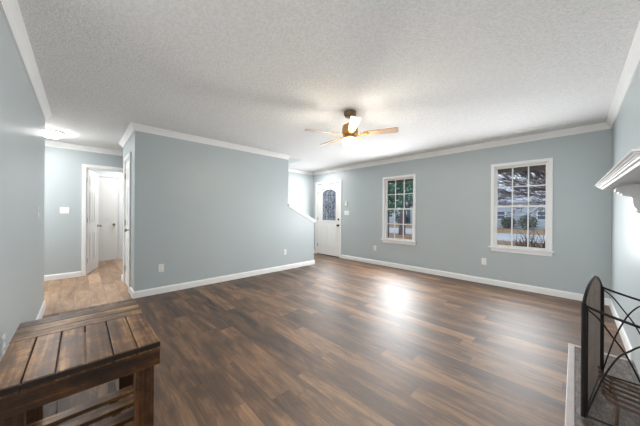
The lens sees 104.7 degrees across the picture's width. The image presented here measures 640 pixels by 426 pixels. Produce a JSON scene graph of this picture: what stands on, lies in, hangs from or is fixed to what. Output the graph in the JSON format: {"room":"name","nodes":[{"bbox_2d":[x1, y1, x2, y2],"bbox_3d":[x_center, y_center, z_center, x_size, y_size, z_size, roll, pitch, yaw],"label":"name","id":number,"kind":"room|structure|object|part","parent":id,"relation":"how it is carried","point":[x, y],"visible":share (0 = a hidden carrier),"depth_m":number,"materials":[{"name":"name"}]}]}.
{"room":"living room","nodes":[
{"label":"living room","id":0,"kind":"room"},
{"bbox_2d":[0,8,44,360],"bbox_3d":[-2.968,-0.024,1.677,1.270,2.440,2.740,0,0,-44],"label":"wall","id":1,"kind":"structure","parent":0,"point":[22,121],"depth_m":1.81,"materials":[{"name":"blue paint"}]},
{"bbox_2d":[1,333,4,356],"bbox_3d":[-1.873,0.782,1.462,0.010,0.116,0.072,0,0,-44],"label":"wall outlet","id":2,"kind":"object","parent":1,"relation":"attached to","point":[3,336],"visible":0.97,"depth_m":1.45,"materials":[{"name":"white plastic"}]},
{"bbox_2d":[0,0,51,120],"bbox_3d":[-2.485,-1.199,2.139,0.058,0.085,2.740,0,0,-44],"label":"trim","id":3,"kind":"structure","parent":1,"relation":"attached to","point":[10,9],"depth_m":1.79,"materials":[{"name":"white paint"}]},
{"bbox_2d":[36,300,45,319],"bbox_3d":[-2.519,1.150,2.130,0.016,0.096,2.756,0,0,-44],"label":"baseboard","id":4,"kind":"structure","parent":1,"relation":"attached to","point":[42,309],"depth_m":2.85,"materials":[{"name":"white paint"}]},
{"bbox_2d":[44,146,122,274],"bbox_3d":[-4.343,-0.032,4.843,3.900,2.440,0.120,0,0,-44],"label":"wall","id":5,"kind":"structure","parent":0,"point":[63,167],"depth_m":4.48,"materials":[{"name":"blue paint"}]},
{"bbox_2d":[44,271,80,280],"bbox_3d":[-4.302,1.140,4.794,3.700,0.096,0.016,0,0,-44],"label":"baseboard","id":6,"kind":"structure","parent":5,"relation":"attached to","point":[70,274],"depth_m":4.45,"materials":[{"name":"white paint"}]},
{"bbox_2d":[60,207,68,213],"bbox_3d":[-4.630,-0.049,4.471,0.118,0.116,0.014,0,0,-44],"label":"light switch","id":7,"kind":"object","parent":5,"relation":"attached to","point":[65,210],"visible":1,"depth_m":4.47,"materials":[{"name":"white plastic"}]},
{"bbox_2d":[45,141,122,155],"bbox_3d":[-4.274,-1.209,4.779,3.700,0.085,0.058,0,0,-44],"label":"trim","id":8,"kind":"structure","parent":5,"relation":"attached to","point":[47,143],"depth_m":4.62,"materials":[{"name":"white paint"}]},
{"bbox_2d":[81,164,122,275],"bbox_3d":[-4.410,0.132,5.234,0.930,2.110,0.815,0,0,-44],"label":"door","id":9,"kind":"structure","parent":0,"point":[90,179],"depth_m":4.83,"materials":[{"name":"white paint"}]},
{"bbox_2d":[89,169,122,258],"bbox_3d":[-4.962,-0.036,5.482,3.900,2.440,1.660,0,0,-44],"label":"door frame","id":10,"kind":"structure","parent":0,"point":[95,171],"depth_m":6.32,"materials":[{"name":"paint"}]},
{"bbox_2d":[98,174,121,260],"bbox_3d":[-5.440,0.112,6.046,0.920,2.140,0.185,0,0,-44],"label":"door","id":11,"kind":"structure","parent":10,"relation":"in","point":[110,186],"depth_m":6.18,"materials":[{"name":"white paint"}]},
{"bbox_2d":[124,133,133,288],"bbox_3d":[-3.030,-0.025,3.991,0.120,2.440,1.110,0,0,-44],"label":"wall","id":12,"kind":"structure","parent":0,"point":[129,146],"depth_m":3.65,"materials":[{"name":"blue paint"}]},
{"bbox_2d":[123,151,130,291],"bbox_3d":[-3.072,0.135,3.986,0.186,2.120,0.720,0,0,-44],"label":"door","id":13,"kind":"structure","parent":12,"relation":"in","point":[127,160],"depth_m":4.00,"materials":[{"name":"white paint"}]},
{"bbox_3d":[-3.049,0.165,4.009,0.120,2.060,0.600,0,0,-44],"label":"frame","id":14,"kind":"part","parent":13,"relation":"part of","materials":[{"name":"white paint"}]},
{"bbox_2d":[119,123,134,147],"bbox_3d":[-3.088,-1.203,3.929,0.058,0.085,1.466,0,0,-44],"label":"trim","id":15,"kind":"structure","parent":12,"relation":"attached to","point":[130,130],"depth_m":3.84,"materials":[{"name":"white paint"}]},
{"bbox_2d":[121,274,133,297],"bbox_3d":[-3.086,1.147,3.943,0.016,0.096,1.382,0,0,-44],"label":"baseboard","id":16,"kind":"structure","parent":12,"relation":"attached to","point":[131,291],"depth_m":3.60,"materials":[{"name":"white paint"}]},
{"bbox_2d":[122,148,312,273],"bbox_3d":[-1.871,-1.248,5.963,4.520,4.900,0.120,0,0,-44],"label":"wall","id":17,"kind":"structure","parent":0,"point":[300,186],"depth_m":7.15,"materials":[{"name":"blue paint"}]},
{"bbox_2d":[288,168,312,174],"bbox_3d":[-0.675,-1.189,6.999,1.360,0.085,0.058,0,0,-44],"label":"trim","id":18,"kind":"structure","parent":17,"relation":"attached to","point":[289,169],"depth_m":7.09,"materials":[{"name":"white paint"}]},
{"bbox_2d":[133,131,313,290],"bbox_3d":[-1.412,-0.016,4.702,3.435,2.440,0.120,0,0,-44],"label":"wall","id":19,"kind":"structure","parent":0,"point":[201,211],"depth_m":4.13,"materials":[{"name":"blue paint"}]},
{"bbox_2d":[158,264,163,271],"bbox_3d":[-2.373,0.822,3.686,0.072,0.116,0.010,0,0,-44],"label":"wall outlet","id":20,"kind":"object","parent":19,"relation":"attached to","point":[160,266],"visible":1,"depth_m":3.68,"materials":[{"name":"white plastic"}]},
{"bbox_2d":[130,122,289,159],"bbox_3d":[-1.639,-1.194,4.352,2.728,0.085,0.058,0,0,-44],"label":"trim","id":21,"kind":"structure","parent":19,"relation":"attached to","point":[137,127],"depth_m":4.07,"materials":[{"name":"white paint"}]},
{"bbox_2d":[133,260,314,298],"bbox_3d":[-1.371,1.157,4.654,3.467,0.096,0.016,0,0,-44],"label":"baseboard","id":22,"kind":"structure","parent":19,"relation":"attached to","point":[153,291],"depth_m":4.20,"materials":[{"name":"white paint"}]},
{"bbox_2d":[288,204,315,222],"bbox_3d":[-0.447,0.018,5.637,0.808,0.416,0.180,0,0,-44],"label":"half wall cap","id":23,"kind":"object","parent":19,"relation":"attached to","point":[289,205],"visible":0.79,"depth_m":5.54,"materials":[{"name":"white paint"}]},
{"bbox_2d":[17,0,639,171],"bbox_3d":[-2.232,-1.365,3.289,9.000,0.250,8.759,0,0,-44],"label":"ceiling","id":24,"kind":"structure","parent":0,"point":[448,74],"depth_m":2.10,"materials":[{"name":"paint"}]},
{"bbox_2d":[45,128,64,138],"bbox_3d":[-4.113,-1.191,3.778,0.280,0.120,0.280,0,0,-44],"label":"ceiling light","id":25,"kind":"object","parent":24,"relation":"attached to","point":[50,133],"visible":0.84,"depth_m":3.73,"materials":[{"name":"white glass"}]},
{"bbox_2d":[304,109,398,152],"bbox_3d":[0.365,-0.980,3.023,1.076,0.490,1.077,0,0,-44],"label":"ceiling fan","id":26,"kind":"object","parent":24,"relation":"hanging from","point":[349,130],"visible":1,"depth_m":2.92,"materials":[{"name":"brown wood"}]},
{"bbox_3d":[0.015,-0.952,2.886,0.390,0.007,0.108,0,12,-17],"label":"blade","id":27,"kind":"part","parent":26,"relation":"part of","materials":[{"name":"brown wood"}]},
{"bbox_3d":[0.155,-0.952,3.292,0.108,0.007,0.390,-14,8,-34],"label":"blade","id":28,"kind":"part","parent":26,"relation":"part of","materials":[{"name":"brown wood"}]},
{"bbox_3d":[0.364,-0.848,2.993,0.184,0.085,0.184,0,0,-44],"label":"lamp shade","id":29,"kind":"part","parent":26,"relation":"part of","materials":[{"name":"white glass"}]},
{"bbox_3d":[0.358,-0.951,2.628,0.108,0.007,0.390,12,0,1],"label":"blade","id":30,"kind":"part","parent":26,"relation":"part of","materials":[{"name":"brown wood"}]},
{"bbox_3d":[0.584,-0.949,3.284,0.108,0.007,0.390,-15,-9,36],"label":"blade","id":31,"kind":"part","parent":26,"relation":"part of","materials":[{"name":"brown wood"}]},
{"bbox_3d":[0.709,-0.949,2.874,0.390,0.007,0.108,0,-12,19],"label":"blade","id":32,"kind":"part","parent":26,"relation":"part of","materials":[{"name":"brown wood"}]},
{"bbox_2d":[514,124,547,133],"bbox_3d":[3.027,-1.205,3.552,0.160,0.010,0.360,0,0,-44],"label":"ceiling vent","id":33,"kind":"object","parent":24,"relation":"in","point":[541,126],"visible":1,"depth_m":3.55,"materials":[{"name":"white plastic"}]},
{"bbox_2d":[42,253,628,425],"bbox_3d":[-2.247,1.250,3.289,9.000,0.100,8.759,0,0,-44],"label":"floor","id":34,"kind":"structure","parent":0,"point":[331,341],"depth_m":2.23,"materials":[{"name":"brown wood"}]},
{"bbox_2d":[0,301,159,425],"bbox_3d":[-1.241,0.915,1.302,0.527,0.580,0.779,0,0,-44],"label":"wooden table","id":35,"kind":"object","parent":34,"relation":"on","point":[121,343],"visible":1,"depth_m":1.19,"materials":[{"name":"brown wood"}]},
{"bbox_3d":[-1.169,0.934,0.929,0.075,0.544,0.050,0,0,-44],"label":"leg","id":36,"kind":"part","parent":35,"relation":"part of","materials":[{"name":"brown wood"}]},
{"bbox_3d":[-1.619,0.931,1.393,0.075,0.544,0.050,0,0,-44],"label":"leg","id":37,"kind":"part","parent":35,"relation":"part of","materials":[{"name":"brown wood"}]},
{"bbox_3d":[-1.340,1.161,1.215,0.035,0.068,0.690,0,0,-44],"label":"shelf rail","id":38,"kind":"part","parent":35,"relation":"part of","materials":[{"name":"brown wood"}]},
{"bbox_3d":[-1.152,1.162,1.397,0.035,0.068,0.690,0,0,-44],"label":"shelf rail","id":39,"kind":"part","parent":35,"relation":"part of","materials":[{"name":"brown wood"}]},
{"bbox_3d":[-1.320,0.933,1.683,0.075,0.544,0.050,0,0,-44],"label":"leg","id":40,"kind":"part","parent":35,"relation":"part of","materials":[{"name":"brown wood"}]},
{"bbox_3d":[-0.870,0.936,1.218,0.075,0.544,0.050,0,0,-44],"label":"leg","id":41,"kind":"part","parent":35,"relation":"part of","materials":[{"name":"brown wood"}]},
{"bbox_2d":[565,343,639,425],"bbox_3d":[1.593,1.209,1.338,2.320,0.026,0.374,0,0,-44],"label":"hearth","id":42,"kind":"object","parent":34,"relation":"on","point":[601,409],"visible":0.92,"depth_m":1.61,"materials":[{"name":"stone"}]},
{"bbox_2d":[581,275,639,425],"bbox_3d":[1.905,0.807,1.533,0.708,0.774,0.300,0,0,-36],"label":"fire screen","id":43,"kind":"object","parent":42,"relation":"on","point":[592,304],"visible":0.98,"depth_m":1.57,"materials":[{"name":"black metal"}]},
{"bbox_3d":[1.809,0.806,1.635,0.670,0.773,0.023,0,0,-36],"label":"frame","id":44,"kind":"part","parent":43,"relation":"part of","materials":[{"name":"black metal"}]},
{"bbox_3d":[1.809,0.804,1.635,0.647,0.753,0.003,0,0,-36],"label":"panel","id":45,"kind":"part","parent":43,"relation":"part of","materials":[{"name":"metal"}]},
{"bbox_3d":[2.172,0.865,1.720,0.015,0.660,0.295,0,0,-44],"label":"wing frame","id":46,"kind":"part","parent":43,"relation":"part of","materials":[{"name":"black metal"}]},
{"bbox_2d":[597,365,639,425],"bbox_3d":[1.842,1.117,1.484,0.385,0.166,0.220,0,0,-44],"label":"grate","id":47,"kind":"object","parent":42,"relation":"on","point":[611,389],"visible":0.92,"depth_m":1.49,"materials":[{"name":"metal"}]},
{"bbox_3d":[1.675,1.151,1.391,0.015,0.096,0.017,0,0,-44],"label":"leg","id":48,"kind":"part","parent":47,"relation":"part of","materials":[{"name":"metal"}]},
{"bbox_2d":[313,129,611,298],"bbox_3d":[1.872,0.003,5.427,0.120,2.440,6.109,0,0,-44],"label":"wall","id":49,"kind":"structure","parent":0,"point":[453,191],"depth_m":4.31,"materials":[{"name":"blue paint"}]},
{"bbox_2d":[315,180,341,257],"bbox_3d":[0.252,0.154,7.056,0.178,2.120,1.025,0,0,-44],"label":"door","id":50,"kind":"structure","parent":49,"relation":"in","point":[328,200],"depth_m":7.04,"materials":[{"name":"white paint"}]},
{"bbox_3d":[0.269,-0.234,7.026,0.042,0.949,0.594,0,0,-44],"label":"lite frame","id":51,"kind":"part","parent":50,"relation":"part of","materials":[{"name":"white paint"}]},
{"bbox_3d":[0.279,-0.233,7.035,0.008,0.877,0.522,0,0,-44],"label":"leaded glass","id":52,"kind":"part","parent":50,"relation":"part of","materials":[{"name":"white"}]},
{"bbox_2d":[381,174,416,244],"bbox_3d":[1.766,-0.070,5.497,0.175,1.506,0.838,0,0,-44],"label":"window","id":53,"kind":"structure","parent":49,"relation":"in","point":[385,208],"depth_m":5.52,"materials":[{"name":"white paint"}]},
{"bbox_3d":[1.762,0.610,5.497,0.175,0.024,0.838,0,0,-44],"label":"sill","id":54,"kind":"part","parent":53,"relation":"part of","materials":[{"name":"white paint"}]},
{"bbox_3d":[1.758,0.247,5.491,0.028,0.702,0.676,0,0,-44],"label":"sash","id":55,"kind":"part","parent":53,"relation":"part of","materials":[{"name":"white paint"}]},
{"bbox_3d":[1.783,-0.421,5.512,0.028,0.694,0.676,0,0,-44],"label":"sash","id":56,"kind":"part","parent":53,"relation":"part of","materials":[{"name":"white paint"}]},
{"bbox_2d":[313,122,610,174],"bbox_3d":[1.814,-1.175,5.365,0.058,0.085,5.869,0,0,-44],"label":"trim","id":57,"kind":"structure","parent":49,"relation":"attached to","point":[600,126],"depth_m":4.24,"materials":[{"name":"white paint"}]},
{"bbox_2d":[314,250,609,305],"bbox_3d":[1.816,1.175,5.379,0.016,0.096,5.869,0,0,-44],"label":"baseboard","id":58,"kind":"structure","parent":49,"relation":"attached to","point":[558,293],"depth_m":4.30,"materials":[{"name":"white paint"}]},
{"bbox_2d":[388,165,545,182],"bbox_3d":[2.195,-0.917,5.601,0.580,0.295,9.000,0,0,-44],"label":"roof eave","id":59,"kind":"object","parent":49,"relation":"attached to","point":[538,167],"depth_m":4.53},
{"bbox_2d":[481,258,485,264],"bbox_3d":[2.861,0.844,4.307,0.010,0.116,0.072,0,0,-44],"label":"wall outlet","id":60,"kind":"object","parent":49,"relation":"attached to","point":[483,261],"visible":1,"depth_m":4.31,"materials":[{"name":"white plastic"}]},
{"bbox_2d":[488,158,554,256],"bbox_3d":[3.230,-0.088,3.985,0.175,1.478,0.822,0,0,-44],"label":"window","id":61,"kind":"structure","parent":49,"relation":"in","point":[547,251],"depth_m":3.91,"materials":[{"name":"white paint"}]},
{"bbox_3d":[3.227,0.578,3.985,0.175,0.024,0.822,0,0,-44],"label":"sill","id":62,"kind":"part","parent":61,"relation":"part of","materials":[{"name":"white paint"}]},
{"bbox_3d":[3.223,0.222,3.979,0.028,0.688,0.660,0,0,-44],"label":"sash","id":63,"kind":"part","parent":61,"relation":"part of","materials":[{"name":"white paint"}]},
{"bbox_3d":[3.248,-0.431,4.000,0.028,0.680,0.660,0,0,-44],"label":"sash","id":64,"kind":"part","parent":61,"relation":"part of","materials":[{"name":"white paint"}]},
{"bbox_2d":[611,65,639,375],"bbox_3d":[0.766,-0.003,0.186,8.760,2.440,0.120,0,0,-44],"label":"wall","id":65,"kind":"structure","parent":0,"point":[625,222],"depth_m":2.27,"materials":[{"name":"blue paint"}]},
{"bbox_2d":[595,148,639,212],"bbox_3d":[1.543,-0.095,1.171,0.244,0.208,1.356,0,0,45],"label":"mantel shelf","id":66,"kind":"object","parent":65,"relation":"attached to","point":[624,177],"visible":1,"depth_m":1.27,"materials":[{"name":"paint"}]},
{"bbox_3d":[1.543,-0.180,1.171,0.244,0.038,1.356,0,0,45],"label":"edge moulding","id":67,"kind":"part","parent":66,"relation":"part of","materials":[{"name":"paint"}]},
{"bbox_2d":[609,299,633,360],"bbox_3d":[3.205,1.183,2.651,1.817,0.096,0.016,0,0,-44],"label":"baseboard","id":68,"kind":"structure","parent":65,"relation":"attached to","point":[627,345],"depth_m":2.36,"materials":[{"name":"white paint"}]},
{"bbox_2d":[606,21,639,128],"bbox_3d":[0.711,-1.181,0.251,8.760,0.085,0.058,0,0,-44],"label":"trim","id":69,"kind":"structure","parent":65,"relation":"attached to","point":[632,63],"depth_m":2.13,"materials":[{"name":"white paint"}]},
{"label":"outside","id":70,"kind":"structure","parent":0,"visible":0},
{"bbox_2d":[389,223,544,247],"bbox_3d":[16.441,1.756,29.858,54.818,0.300,100.000,0,0,-44],"label":"lawn","id":71,"kind":"structure","parent":70,"point":[504,230],"depth_m":20.19,"materials":[{"name":"brown plant"}]},
{"bbox_2d":[388,181,412,237],"bbox_3d":[2.884,-0.857,10.807,2.770,4.780,3.550,0,0,-44],"label":"evergreen tree","id":72,"kind":"object","parent":71,"relation":"on","point":[391,190],"visible":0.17,"depth_m":10.10,"materials":[{"name":"green plant"}]},
{"bbox_2d":[389,193,412,223],"bbox_3d":[10.775,-1.001,43.498,9.000,5.150,17.300,0,0,-44],"label":"house","id":73,"kind":"structure","parent":71,"relation":"on","point":[408,212],"depth_m":36.57,"materials":[{"name":"white"}]},
{"bbox_3d":[12.625,0.359,35.795,0.050,2.150,0.950,0,0,-44],"label":"door","id":74,"kind":"part","parent":73,"relation":"part of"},
{"bbox_2d":[395,213,408,222],"bbox_3d":[11.655,0.794,35.415,1.450,1.708,2.223,0,0,-44],"label":"bush","id":75,"kind":"object","parent":71,"relation":"on","point":[396,215],"visible":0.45,"depth_m":35.37,"materials":[{"name":"green plant"}]},
{"bbox_2d":[393,181,412,234],"bbox_3d":[5.956,-1.181,18.041,3.363,5.473,6.310,0,0,-44],"label":"bare tree","id":76,"kind":"object","parent":71,"relation":"on","point":[400,232],"visible":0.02,"depth_m":17.46,"materials":[{"name":"grey plant"}]},
{"bbox_2d":[501,217,515,228],"bbox_3d":[19.724,1.016,25.900,1.184,1.343,1.372,0,0,-44],"label":"bush","id":77,"kind":"object","parent":71,"relation":"on","point":[508,225],"visible":0.73,"depth_m":25.80,"materials":[{"name":"green plant"}]},
{"bbox_2d":[497,182,545,229],"bbox_3d":[23.346,-0.929,29.084,9.000,5.150,16.500,0,0,-44],"label":"house","id":78,"kind":"structure","parent":71,"relation":"on","point":[541,222],"depth_m":25.91,"materials":[{"name":"white"}]},
{"bbox_3d":[19.760,0.235,26.939,0.015,0.780,0.640,0,0,-44],"label":"pane","id":79,"kind":"part","parent":78,"relation":"part of","materials":[{"name":"glass"}]},
{"bbox_3d":[22.084,0.248,24.540,0.015,0.780,0.640,0,0,-44],"label":"pane","id":80,"kind":"part","parent":78,"relation":"part of","materials":[{"name":"glass"}]},
{"bbox_2d":[498,169,545,231],"bbox_3d":[6.710,-0.767,7.126,4.129,4.644,3.349,0,0,37],"label":"bare tree","id":81,"kind":"object","parent":71,"relation":"on","point":[537,173],"visible":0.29,"depth_m":7.26,"materials":[{"name":"grey plant"}]},
{"bbox_2d":[500,225,544,247],"bbox_3d":[5.626,0.921,6.208,1.978,1.266,1.907,0,0,-44],"label":"bush","id":82,"kind":"object","parent":71,"relation":"on","point":[533,233],"visible":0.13,"depth_m":6.23,"materials":[{"name":"plant"}]},
{"bbox_2d":[517,214,537,228],"bbox_3d":[20.657,0.895,24.543,1.324,1.571,1.702,0,0,-44],"label":"bush","id":83,"kind":"object","parent":71,"relation":"on","point":[524,219],"visible":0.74,"depth_m":24.42,"materials":[{"name":"green plant"}]},
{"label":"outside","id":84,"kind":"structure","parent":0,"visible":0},
{"bbox_2d":[389,227,544,242],"bbox_3d":[7.722,1.550,21.411,6.300,0.012,100.000,0,0,-44],"label":"road","id":85,"kind":"structure","parent":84,"point":[500,236],"depth_m":16.64,"materials":[{"name":"grey asphalt"}]}
]}

